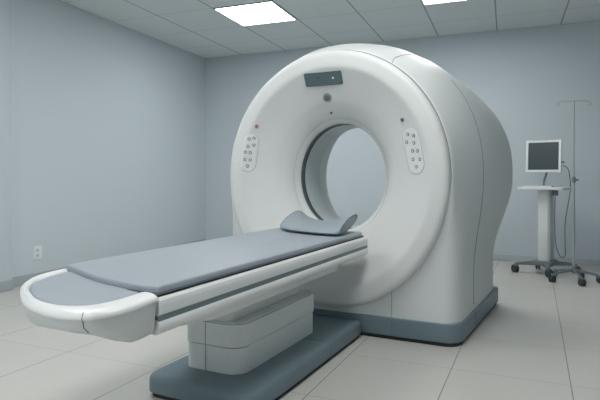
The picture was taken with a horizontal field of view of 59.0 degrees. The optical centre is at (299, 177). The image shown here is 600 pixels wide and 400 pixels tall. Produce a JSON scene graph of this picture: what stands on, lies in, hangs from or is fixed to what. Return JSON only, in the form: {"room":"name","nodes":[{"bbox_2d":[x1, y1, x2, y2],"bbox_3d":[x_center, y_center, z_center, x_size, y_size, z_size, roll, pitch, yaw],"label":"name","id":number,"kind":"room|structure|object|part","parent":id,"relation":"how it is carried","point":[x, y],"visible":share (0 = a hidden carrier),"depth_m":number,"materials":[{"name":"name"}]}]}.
{"room":"radiology room","nodes":[
{"label":"radiology room","id":0,"kind":"room"},
{"bbox_2d":[12,0,204,277],"bbox_3d":[-3.752,-0.435,3.261,0.120,3.070,11.750,0,0,21],"label":"wall","id":1,"kind":"structure","parent":0,"point":[108,117],"depth_m":6.41,"materials":[{"name":"paint"}]},
{"bbox_2d":[0,0,11,281],"bbox_3d":[-4.334,-0.435,1.491,0.080,3.070,8.030,0,0,21],"label":"wall","id":2,"kind":"structure","parent":1,"relation":"attached to","point":[5,5],"depth_m":5.15,"materials":[{"name":"paint"}]},
{"bbox_2d":[33,245,41,259],"bbox_3d":[-2.772,0.790,5.595,0.010,0.144,0.110,0,0,21],"label":"wall outlet","id":3,"kind":"object","parent":1,"relation":"attached to","point":[37,250],"visible":1,"depth_m":5.59,"materials":[{"name":"plastic"}]},
{"bbox_2d":[12,239,205,286],"bbox_3d":[-2.231,1.050,6.977,0.014,0.100,3.720,0,0,21],"label":"baseboard","id":4,"kind":"structure","parent":1,"relation":"attached to","point":[18,281],"depth_m":5.49,"materials":[{"name":"plastic"}]},
{"bbox_2d":[0,260,599,399],"bbox_3d":[-0.286,1.150,1.909,7.560,0.100,11.990,0,0,21],"label":"floor","id":5,"kind":"structure","parent":0,"point":[540,340],"depth_m":3.27,"materials":[{"name":"tile"}]},
{"bbox_2d":[0,279,13,292],"bbox_3d":[-4.288,1.050,1.481,0.014,0.100,8.044,0,0,21],"label":"baseboard","id":6,"kind":"object","parent":5,"relation":"on","point":[8,285],"visible":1,"depth_m":5.15,"materials":[{"name":"plastic"}]},
{"bbox_2d":[20,228,367,399],"bbox_3d":[-0.381,0.734,2.733,0.760,0.733,2.444,0,0,27],"label":"table","id":7,"kind":"object","parent":5,"relation":"on","point":[252,333],"visible":0.98,"depth_m":2.56,"materials":[{"name":"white plastic"}]},
{"bbox_2d":[30,271,138,305],"bbox_3d":[-0.830,0.398,1.920,0.292,0.021,0.680,0,0,-40],"label":"cushion","id":8,"kind":"object","parent":7,"relation":"on","point":[65,288],"depth_m":1.84,"materials":[{"name":"leather"}]},
{"bbox_3d":[-0.323,0.383,2.856,0.670,0.032,2.047,0,0,27],"label":"mattress","id":9,"kind":"part","parent":7,"relation":"part of","materials":[{"name":"leather"}]},
{"bbox_3d":[-0.321,0.431,2.857,0.725,0.057,2.103,0,0,27],"label":"carriage rail","id":10,"kind":"part","parent":7,"relation":"part of","materials":[{"name":"white plastic"}]},
{"bbox_2d":[280,210,357,234],"bbox_3d":[0.103,0.304,3.636,0.382,0.121,0.684,0,0,-43],"label":"cushion","id":11,"kind":"object","parent":7,"relation":"on","point":[297,221],"visible":1,"depth_m":3.50,"materials":[{"name":"leather"}]},
{"bbox_2d":[230,43,512,346],"bbox_3d":[0.531,0.029,4.432,2.220,2.142,1.513,0,0,27],"label":"gantry","id":12,"kind":"object","parent":5,"relation":"on","point":[425,276],"visible":0.84,"depth_m":3.72,"materials":[{"name":"white plastic"}]},
{"bbox_3d":[-0.390,-0.197,4.071,0.146,0.294,0.042,0,0,0],"label":"control panel","id":13,"kind":"part","parent":12,"relation":"part of","materials":[{"name":"white plastic"}]},
{"bbox_3d":[0.755,-0.185,3.535,0.042,0.313,0.168,0,0,-39],"label":"control panel","id":14,"kind":"part","parent":12,"relation":"part of","materials":[{"name":"white plastic"}]},
{"bbox_2d":[511,165,581,277],"bbox_3d":[2.852,0.475,6.140,0.565,1.249,0.569,0,0,-34],"label":"cart","id":15,"kind":"object","parent":5,"relation":"on","point":[546,209],"visible":0.89,"depth_m":6.04,"materials":[{"name":"grey metal"}]},
{"bbox_2d":[523,185,554,186],"bbox_3d":[2.718,0.095,6.038,0.320,0.020,0.110,0,0,41],"label":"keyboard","id":16,"kind":"object","parent":15,"relation":"on","point":[523,185],"visible":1,"depth_m":6.01,"materials":[{"name":"white plastic"}]},
{"bbox_2d":[525,139,564,184],"bbox_3d":[2.839,-0.167,6.146,0.414,0.545,0.150,0,0,38],"label":"computer monitor","id":17,"kind":"object","parent":15,"relation":"on","point":[545,156],"visible":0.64,"depth_m":6.14,"materials":[{"name":"grey metal"}]},
{"bbox_3d":[2.838,-0.253,6.168,0.384,0.374,0.088,0,0,38],"label":"monitor casing","id":18,"kind":"part","parent":17,"relation":"part of","materials":[{"name":"white plastic"}]},
{"bbox_2d":[552,190,557,195],"bbox_3d":[2.893,0.167,6.010,0.040,0.066,0.100,0,0,41],"label":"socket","id":19,"kind":"object","parent":15,"relation":"attached to","point":[554,192],"depth_m":5.98,"materials":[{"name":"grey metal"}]},
{"bbox_2d":[548,100,599,285],"bbox_3d":[2.908,0.138,5.615,0.552,1.925,0.536,0,0,11],"label":"pole","id":20,"kind":"object","parent":5,"relation":"on","point":[552,278],"visible":0.98,"depth_m":5.63,"materials":[{"name":"grey metal"}]},
{"bbox_2d":[60,0,599,57],"bbox_3d":[-0.286,-2.020,1.909,7.560,0.100,11.990,0,0,21],"label":"ceiling","id":21,"kind":"structure","parent":0,"point":[193,26],"depth_m":6.55,"materials":[{"name":"tile"}]},
{"bbox_2d":[213,0,296,25],"bbox_3d":[-0.522,-1.964,6.362,0.753,0.012,0.753,0,0,21],"label":"recessed light","id":22,"kind":"object","parent":21,"relation":"in","point":[265,12],"visible":1,"depth_m":6.33,"materials":[{"name":"white plastic"}]},
{"bbox_2d":[421,0,465,4],"bbox_3d":[1.616,-1.964,5.528,0.753,0.012,0.753,0,0,21],"label":"recessed light","id":23,"kind":"object","parent":21,"relation":"in","point":[425,2],"visible":1,"depth_m":5.90,"materials":[{"name":"white plastic"}]},
{"bbox_2d":[423,0,456,3],"bbox_3d":[1.616,-1.967,5.528,0.717,0.006,0.717,0,0,21],"label":"diffuser","id":24,"kind":"object","parent":23,"relation":"attached to","point":[424,1],"depth_m":5.90,"materials":[{"name":"white plastic"}]},
{"bbox_2d":[205,21,599,258],"bbox_3d":[1.870,-0.435,7.439,7.560,3.070,0.120,0,0,21],"label":"wall","id":25,"kind":"structure","parent":0,"point":[521,74],"depth_m":7.03,"materials":[{"name":"paint"}]},
{"bbox_2d":[493,254,599,265],"bbox_3d":[1.852,1.060,7.374,7.306,0.080,0.014,0,0,21],"label":"baseboard","id":26,"kind":"structure","parent":25,"relation":"attached to","point":[594,262],"depth_m":6.90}
]}

